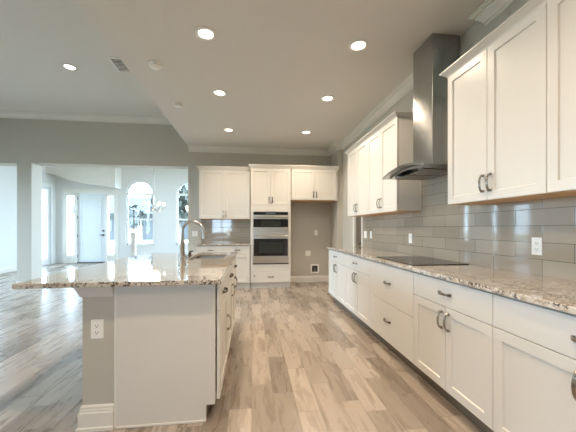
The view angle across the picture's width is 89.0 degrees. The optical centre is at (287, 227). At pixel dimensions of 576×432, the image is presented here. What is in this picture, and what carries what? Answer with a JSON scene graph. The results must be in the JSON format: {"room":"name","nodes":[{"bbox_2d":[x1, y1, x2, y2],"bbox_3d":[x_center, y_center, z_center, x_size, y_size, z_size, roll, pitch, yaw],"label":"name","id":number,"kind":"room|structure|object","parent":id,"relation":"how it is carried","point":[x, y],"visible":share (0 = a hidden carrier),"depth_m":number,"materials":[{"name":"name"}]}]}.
{"room":"kitchen","nodes":[
{"label":"kitchen","id":0,"kind":"room"},
{"bbox_2d":[0,166,55,267],"bbox_3d":[-7.858,-0.555,7.991,0.150,3.570,4.320,0,0,-7],"label":"wall","id":1,"kind":"structure","parent":0,"point":[8,174],"depth_m":8.25,"materials":[{"name":"white paint"}]},
{"bbox_2d":[42,183,52,265],"bbox_3d":[-8.000,-0.120,9.470,0.110,2.700,1.010,0,0,-7],"label":"door","id":2,"kind":"structure","parent":1,"relation":"in","point":[45,189],"depth_m":9.79,"materials":[{"name":"white plastic"}]},
{"bbox_2d":[0,0,165,117],"bbox_3d":[-5.618,-2.440,3.214,7.632,0.200,14.750,0,0,-7],"label":"ceiling","id":3,"kind":"structure","parent":0,"point":[37,37],"depth_m":4.25,"materials":[{"name":"white paint"}]},
{"bbox_2d":[62,63,77,70],"bbox_3d":[-3.168,-2.336,4.255,0.192,0.008,0.192,0,0,-7],"label":"recessed light","id":4,"kind":"object","parent":3,"relation":"in","point":[65,65],"visible":1,"depth_m":4.26,"materials":[{"name":"white plastic"}]},
{"bbox_2d":[107,57,129,71],"bbox_3d":[-2.384,-2.334,4.196,0.220,0.012,0.360,0,0,-7],"label":"ceiling vent","id":5,"kind":"object","parent":3,"relation":"in","point":[120,66],"visible":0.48,"depth_m":4.18,"materials":[{"name":"white plastic"}]},
{"bbox_2d":[142,202,164,211],"bbox_3d":[-3.842,-1.400,8.394,0.579,1.880,0.604,0,0,-7],"label":"chandelier","id":6,"kind":"object","parent":3,"relation":"hanging from","point":[143,203],"visible":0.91,"depth_m":8.36,"materials":[{"name":"silver metal"}]},
{"bbox_2d":[73,287,116,431],"bbox_3d":[-1.287,0.788,2.746,0.237,0.883,1.987,0,0,-7],"label":"wall","id":7,"kind":"structure","parent":0,"point":[98,411],"depth_m":1.79,"materials":[{"name":"beige paint"}]},
{"bbox_2d":[91,319,103,338],"bbox_3d":[-1.167,0.618,1.791,0.072,0.117,0.008,0,0,-7],"label":"wall outlet","id":8,"kind":"object","parent":7,"relation":"attached to","point":[97,325],"visible":1,"depth_m":1.79,"materials":[{"name":"white plastic"}]},
{"bbox_2d":[94,330,99,334],"bbox_3d":[-1.167,0.638,1.789,0.034,0.028,0.003,0,0,-7],"label":"receptacle","id":9,"kind":"object","parent":8,"relation":"attached to","point":[96,332],"depth_m":1.79,"materials":[{"name":"grey plastic"}]},
{"bbox_2d":[56,168,187,263],"bbox_3d":[-4.932,-0.555,10.618,6.300,3.570,0.180,0,0,-7],"label":"wall","id":10,"kind":"structure","parent":0,"point":[164,183],"depth_m":10.53,"materials":[{"name":"white paint"}]},
{"bbox_2d":[45,166,121,188],"bbox_3d":[-6.950,-1.855,10.027,2.150,0.970,0.500,0,0,-7],"label":"ceiling","id":11,"kind":"structure","parent":10,"relation":"attached to","point":[98,176],"depth_m":9.82,"materials":[{"name":"paint"}]},
{"bbox_2d":[62,188,117,262],"bbox_3d":[-6.931,-0.070,10.324,1.820,2.600,0.156,0,0,-7],"label":"door","id":12,"kind":"structure","parent":10,"relation":"in","point":[91,206],"depth_m":10.30,"materials":[{"name":"paint"}]},
{"bbox_2d":[125,181,153,245],"bbox_3d":[-5.305,-0.525,10.517,0.994,2.330,0.150,0,0,-7],"label":"window","id":13,"kind":"structure","parent":10,"relation":"in","point":[136,182],"depth_m":10.52,"materials":[{"name":"white plastic"}]},
{"bbox_2d":[175,182,187,245],"bbox_3d":[-3.604,-0.525,10.726,0.998,2.330,0.150,0,0,-7],"label":"window","id":14,"kind":"structure","parent":10,"relation":"in","point":[185,183],"depth_m":10.69,"materials":[{"name":"white plastic"}]},
{"bbox_2d":[0,118,330,282],"bbox_3d":[-2.979,-0.555,6.415,9.150,3.570,0.300,0,0,-7],"label":"wall","id":15,"kind":"structure","parent":0,"point":[29,145],"depth_m":6.21,"materials":[{"name":"beige paint"}]},
{"bbox_2d":[0,110,170,124],"bbox_3d":[-4.229,-2.283,1.133,5.382,0.115,9.880,0,0,-7],"label":"trim","id":16,"kind":"structure","parent":15,"relation":"attached to","point":[3,114],"depth_m":6.06,"materials":[{"name":"paint"}]},
{"bbox_2d":[192,231,197,235],"bbox_3d":[-2.028,0.125,6.376,0.118,0.117,0.008,0,0,-7],"label":"wall outlet","id":17,"kind":"object","parent":15,"relation":"attached to","point":[194,233],"visible":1,"depth_m":6.37,"materials":[{"name":"white plastic"}]},
{"bbox_2d":[196,166,249,218],"bbox_3d":[-1.365,-0.737,6.267,1.093,1.095,0.364,0,0,-7],"label":"upper cabinet","id":18,"kind":"object","parent":15,"relation":"attached to","point":[224,191],"visible":0.98,"depth_m":6.13,"materials":[{"name":"paint"}]},
{"bbox_2d":[201,219,249,241],"bbox_3d":[-1.365,0.061,6.457,1.066,0.509,0.010,0,0,-7],"label":"backsplash","id":19,"kind":"structure","parent":15,"relation":"attached to","point":[215,229],"depth_m":6.45,"materials":[{"name":"beige tile"}]},
{"bbox_2d":[305,251,310,255],"bbox_3d":[0.457,0.578,6.682,0.118,0.117,0.006,0,0,-7],"label":"blank plate","id":20,"kind":"object","parent":15,"relation":"attached to","point":[307,253],"visible":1,"depth_m":6.68,"materials":[{"name":"white plastic"}]},
{"bbox_2d":[291,275,328,281],"bbox_3d":[0.485,1.160,6.681,0.998,0.140,0.016,0,0,-7],"label":"baseboard","id":21,"kind":"structure","parent":15,"relation":"attached to","point":[323,278],"depth_m":6.68,"materials":[{"name":"paint"}]},
{"bbox_2d":[311,264,318,272],"bbox_3d":[0.614,0.930,6.691,0.190,0.200,0.027,0,0,-7],"label":"water supply box","id":22,"kind":"object","parent":15,"relation":"attached to","point":[314,267],"visible":1,"depth_m":6.70,"materials":[{"name":"white plastic"}]},
{"bbox_2d":[291,165,338,202],"bbox_3d":[0.519,-0.926,6.353,1.004,0.715,0.674,0,0,-7],"label":"upper cabinet","id":23,"kind":"object","parent":15,"relation":"attached to","point":[309,183],"visible":0.97,"depth_m":6.06,"materials":[{"name":"paint"}]},
{"bbox_2d":[0,263,482,431],"bbox_3d":[-3.348,1.290,3.468,12.600,0.120,14.900,0,0,-7],"label":"floor","id":24,"kind":"structure","parent":0,"point":[298,361],"depth_m":2.44,"materials":[{"name":"brown wood"}]},
{"bbox_2d":[131,232,136,255],"bbox_3d":[-3.785,0.665,7.192,0.120,1.129,0.120,0,0,-7],"label":"newel post","id":25,"kind":"object","parent":24,"relation":"on","point":[133,234],"visible":0.59,"depth_m":7.15,"materials":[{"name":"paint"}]},
{"bbox_2d":[116,272,230,428],"bbox_3d":[-0.762,0.788,2.134,0.653,0.884,0.618,0,0,-7],"label":"base cabinet","id":26,"kind":"object","parent":24,"relation":"on","point":[172,341],"visible":0.94,"depth_m":1.84,"materials":[{"name":"paint"}]},
{"bbox_2d":[12,252,237,288],"bbox_3d":[-1.110,0.331,2.750,1.157,0.030,2.070,0,0,-7],"label":"countertop","id":27,"kind":"structure","parent":26,"relation":"on","point":[145,269],"depth_m":2.08,"materials":[{"name":"stone"}]},
{"bbox_2d":[179,220,205,257],"bbox_3d":[-1.008,0.117,3.084,0.282,0.398,0.135,0,0,-7],"label":"kitchen faucet","id":28,"kind":"object","parent":27,"relation":"on","point":[182,241],"visible":1,"depth_m":3.10,"materials":[{"name":"grey metal"}]},
{"bbox_2d":[194,256,223,258],"bbox_3d":[-0.890,0.438,3.311,0.402,0.184,0.582,0,0,-7],"label":"sink","id":29,"kind":"object","parent":27,"relation":"in","point":[198,257],"visible":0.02,"depth_m":3.58,"materials":[{"name":"grey metal"}]},
{"bbox_2d":[196,245,223,251],"bbox_3d":[-1.584,0.788,6.099,0.523,0.884,0.664,0,0,-7],"label":"base cabinet","id":30,"kind":"object","parent":24,"relation":"on","point":[217,248],"visible":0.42,"depth_m":5.80,"materials":[{"name":"paint"}]},
{"bbox_2d":[228,265,234,352],"bbox_3d":[-0.834,0.788,2.719,0.653,0.884,0.559,0,0,-7],"label":"base cabinet","id":31,"kind":"object","parent":24,"relation":"on","point":[230,274],"visible":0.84,"depth_m":2.81,"materials":[{"name":"paint"}]},
{"bbox_2d":[232,258,236,331],"bbox_3d":[-0.915,0.795,3.373,0.653,0.870,0.757,0,0,-7],"label":"base cabinet","id":32,"kind":"object","parent":24,"relation":"on","point":[234,278],"visible":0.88,"depth_m":3.35,"materials":[{"name":"paint"}]},
{"bbox_2d":[223,245,249,288],"bbox_3d":[-1.064,0.788,6.163,0.523,0.884,0.664,0,0,-7],"label":"base cabinet","id":33,"kind":"object","parent":24,"relation":"on","point":[243,256],"visible":0.6,"depth_m":5.89,"materials":[{"name":"paint"}]},
{"bbox_2d":[194,242,249,245],"bbox_3d":[-1.335,0.331,6.133,1.086,0.030,0.657,0,0,-7],"label":"countertop","id":34,"kind":"structure","parent":33,"relation":"on","point":[200,243],"depth_m":5.97,"materials":[{"name":"stone"}]},
{"bbox_2d":[248,164,290,287],"bbox_3d":[-0.408,-0.027,6.239,0.858,2.514,0.674,0,0,-7],"label":"oven tower","id":35,"kind":"object","parent":24,"relation":"on","point":[270,183],"visible":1,"depth_m":5.95,"materials":[{"name":"paint"}]},
{"bbox_2d":[253,212,288,263],"bbox_3d":[-0.346,0.200,5.922,0.724,1.064,0.103,0,0,-7],"label":"wall oven","id":36,"kind":"object","parent":35,"relation":"in","point":[270,229],"visible":1,"depth_m":5.92,"materials":[{"name":"metal"}]},
{"bbox_2d":[329,249,350,314],"bbox_3d":[1.030,0.788,4.609,0.639,0.884,0.872,0,0,-7],"label":"base cabinet","id":37,"kind":"object","parent":24,"relation":"on","point":[336,258],"visible":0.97,"depth_m":4.51,"materials":[{"name":"paint"}]},
{"bbox_2d":[345,253,375,336],"bbox_3d":[1.137,0.788,3.743,0.639,0.884,0.871,0,0,-7],"label":"base cabinet","id":38,"kind":"object","parent":24,"relation":"on","point":[356,268],"visible":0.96,"depth_m":3.64,"materials":[{"name":"paint"}]},
{"bbox_2d":[369,260,422,377],"bbox_3d":[1.245,0.788,2.861,0.639,0.884,0.904,0,0,-7],"label":"base cabinet","id":39,"kind":"object","parent":24,"relation":"on","point":[391,288],"visible":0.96,"depth_m":2.71,"materials":[{"name":"paint"}]},
{"bbox_2d":[414,272,494,431],"bbox_3d":[1.348,0.788,2.021,0.639,0.884,0.787,0,0,-7],"label":"base cabinet","id":40,"kind":"object","parent":24,"relation":"on","point":[453,322],"visible":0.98,"depth_m":1.89,"materials":[{"name":"paint"}]},
{"bbox_2d":[493,294,575,431],"bbox_3d":[1.453,0.788,1.167,0.639,0.884,0.931,0,0,-7],"label":"base cabinet","id":41,"kind":"object","parent":24,"relation":"on","point":[534,346],"visible":0.99,"depth_m":1.37,"materials":[{"name":"paint"}]},
{"bbox_3d":[1.541,0.788,0.449,0.639,0.884,0.514,0,0,-7],"label":"base cabinet","id":42,"kind":"object","parent":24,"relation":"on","visible":0},
{"bbox_2d":[327,246,575,314],"bbox_3d":[1.278,0.331,2.618,0.632,0.030,4.925,0,0,-7],"label":"countertop","id":43,"kind":"structure","parent":42,"relation":"on","point":[549,292],"depth_m":1.76,"materials":[{"name":"stone"}]},
{"bbox_2d":[377,256,468,265],"bbox_3d":[1.264,0.312,2.855,0.515,0.007,0.730,0,0,-7],"label":"cooktop","id":44,"kind":"object","parent":43,"relation":"in","point":[411,260],"visible":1,"depth_m":2.79,"materials":[{"name":"black glass"}]},
{"bbox_2d":[75,0,485,149],"bbox_3d":[0.421,-2.155,1.628,3.968,0.770,10.130,0,0,-7],"label":"ceiling","id":45,"kind":"structure","parent":0,"point":[275,61],"depth_m":3.02,"materials":[{"name":"white paint"}]},
{"bbox_2d":[148,60,162,69],"bbox_3d":[-1.433,-1.749,3.163,0.150,0.042,0.150,0,0,-7],"label":"smoke detector","id":46,"kind":"object","parent":45,"relation":"attached to","point":[155,65],"visible":1,"depth_m":3.13,"materials":[{"name":"white plastic"}]},
{"bbox_2d":[173,102,182,107],"bbox_3d":[-1.569,-1.749,4.181,0.130,0.042,0.130,0,0,-7],"label":"smoke detector","id":47,"kind":"object","parent":45,"relation":"attached to","point":[176,104],"visible":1,"depth_m":4.14,"materials":[{"name":"white plastic"}]},
{"bbox_2d":[195,27,216,40],"bbox_3d":[-0.748,-1.766,2.668,0.192,0.008,0.192,0,0,-7],"label":"recessed light","id":48,"kind":"object","parent":45,"relation":"in","point":[204,33],"visible":1,"depth_m":2.66,"materials":[{"name":"white plastic"}]},
{"bbox_2d":[212,89,226,95],"bbox_3d":[-0.891,-1.766,3.834,0.192,0.008,0.192,0,0,-7],"label":"recessed light","id":49,"kind":"object","parent":45,"relation":"in","point":[217,92],"visible":1,"depth_m":3.81,"materials":[{"name":"white plastic"}]},
{"bbox_2d":[223,128,233,131],"bbox_3d":[-1.069,-1.766,5.278,0.192,0.008,0.192,0,0,-7],"label":"recessed light","id":50,"kind":"object","parent":45,"relation":"in","point":[224,129],"visible":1,"depth_m":5.25,"materials":[{"name":"white plastic"}]},
{"bbox_2d":[321,95,334,101],"bbox_3d":[0.540,-1.766,3.995,0.192,0.008,0.192,0,0,-7],"label":"recessed light","id":51,"kind":"object","parent":45,"relation":"in","point":[326,98],"visible":1,"depth_m":3.99,"materials":[{"name":"white plastic"}]},
{"bbox_2d":[348,39,368,51],"bbox_3d":[0.682,-1.766,2.838,0.192,0.008,0.192,0,0,-7],"label":"recessed light","id":52,"kind":"object","parent":45,"relation":"in","point":[357,45],"visible":1,"depth_m":2.83,"materials":[{"name":"white plastic"}]},
{"bbox_2d":[331,150,342,245],"bbox_3d":[1.068,-0.270,6.479,0.110,3.000,0.560,0,0,-7],"label":"wall","id":53,"kind":"structure","parent":0,"point":[337,157],"depth_m":6.20,"materials":[{"name":"beige paint"}]},
{"bbox_2d":[188,0,515,155],"bbox_3d":[0.069,-1.712,1.661,3.268,0.115,9.880,0,0,-7],"label":"trim","id":54,"kind":"structure","parent":53,"relation":"attached to","point":[489,10],"depth_m":4.73,"materials":[{"name":"paint"}]},
{"bbox_2d":[343,0,529,245],"bbox_3d":[1.750,-0.270,1.867,0.120,3.000,9.880,0,0,-7],"label":"wall","id":55,"kind":"structure","parent":0,"point":[475,33],"depth_m":3.59,"materials":[{"name":"beige paint"}]},
{"bbox_2d":[353,217,362,245],"bbox_3d":[1.320,0.171,5.295,0.138,2.118,0.476,0,0,-7],"label":"trim","id":56,"kind":"structure","parent":55,"relation":"attached to","point":[354,218],"depth_m":5.46,"materials":[{"name":"paint"}]},
{"bbox_2d":[356,217,360,245],"bbox_3d":[1.282,0.203,5.291,0.085,2.039,0.334,0,0,-7],"label":"door","id":57,"kind":"structure","parent":55,"relation":"in","point":[358,219],"depth_m":5.34,"materials":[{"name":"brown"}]},
{"bbox_2d":[344,137,377,216],"bbox_3d":[1.177,-0.737,4.560,0.339,1.095,0.895,0,0,-7],"label":"upper cabinet","id":58,"kind":"object","parent":55,"relation":"attached to","point":[357,153],"visible":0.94,"depth_m":4.48,"materials":[{"name":"paint"}]},
{"bbox_2d":[364,111,421,214],"bbox_3d":[1.286,-0.737,3.674,0.339,1.095,0.890,0,0,-7],"label":"upper cabinet","id":59,"kind":"object","parent":55,"relation":"attached to","point":[390,143],"visible":0.97,"depth_m":3.38,"materials":[{"name":"paint"}]},
{"bbox_2d":[382,33,459,179],"bbox_3d":[1.313,-1.139,2.846,0.486,1.259,0.760,0,0,-7],"label":"range hood","id":60,"kind":"object","parent":55,"relation":"attached to","point":[438,51],"visible":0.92,"depth_m":2.68,"materials":[{"name":"silver metal"}]},
{"bbox_2d":[390,164,447,179],"bbox_3d":[1.339,-0.551,2.849,0.432,0.066,0.600,0,0,-7],"label":"hood","id":61,"kind":"object","parent":60,"relation":"attached to","point":[411,172],"depth_m":2.79,"materials":[{"name":"silver metal"}]},
{"bbox_2d":[363,175,575,280],"bbox_3d":[1.589,-0.157,2.641,0.010,0.946,4.855,0,0,-7],"label":"backsplash","id":62,"kind":"structure","parent":55,"relation":"attached to","point":[499,236],"depth_m":2.40,"materials":[{"name":"beige tile"}]},
{"bbox_2d":[532,237,541,254],"bbox_3d":[1.664,0.122,1.960,0.008,0.117,0.072,0,0,-7],"label":"wall outlet","id":63,"kind":"object","parent":62,"relation":"attached to","point":[536,242],"visible":1,"depth_m":1.96,"materials":[{"name":"white plastic"}]},
{"bbox_2d":[439,0,575,204],"bbox_3d":[1.486,-0.737,2.048,0.339,1.095,0.863,0,0,-7],"label":"upper cabinet","id":64,"kind":"object","parent":55,"relation":"attached to","point":[497,90],"visible":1,"depth_m":1.90,"materials":[{"name":"paint"}]},
{"bbox_2d":[545,0,575,193],"bbox_3d":[1.589,-0.737,1.213,0.339,1.095,0.820,0,0,-7],"label":"upper cabinet","id":65,"kind":"object","parent":55,"relation":"attached to","point":[561,14],"visible":1,"depth_m":1.53,"materials":[{"name":"paint"}]},
{"bbox_3d":[-6.983,-0.555,0.870,0.150,3.570,10.030,0,0,-7],"label":"wall","id":66,"kind":"structure","parent":0,"visible":0},
{"bbox_2d":[0,266,16,273],"bbox_3d":[-7.440,1.160,5.267,0.016,0.140,7.470,0,0,-7],"label":"baseboard","id":67,"kind":"structure","parent":66,"relation":"attached to","point":[13,268],"depth_m":8.16,"materials":[{"name":"paint"}]},
{"label":"outside","id":68,"kind":"structure","parent":0,"visible":0},
{"bbox_2d":[69,234,187,254],"bbox_3d":[-1.220,1.492,9.925,120.000,0.275,120.000,0,0,-7],"label":"ground","id":69,"kind":"structure","parent":68,"point":[71,236],"depth_m":25.61,"materials":[{"name":"beige"}]},
{"bbox_2d":[69,196,187,239],"bbox_3d":[-17.041,-1.245,36.192,15.200,5.200,8.000,0,0,-7],"label":"house","id":70,"kind":"structure","parent":69,"relation":"on","point":[147,229],"depth_m":33.31,"materials":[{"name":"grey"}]},
{"bbox_2d":[111,203,145,243],"bbox_3d":[-12.593,-0.314,23.163,2.344,3.351,2.305,0,0,27],"label":"tree","id":71,"kind":"object","parent":69,"relation":"on","point":[135,212],"visible":0.41,"depth_m":22.91,"materials":[{"name":"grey plant"}]},
{"bbox_2d":[150,184,187,242],"bbox_3d":[-7.861,-1.054,20.653,3.775,4.828,3.661,0,0,-7],"label":"tree","id":72,"kind":"object","parent":69,"relation":"on","point":[182,200],"visible":0.27,"depth_m":19.96,"materials":[{"name":"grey plant"}]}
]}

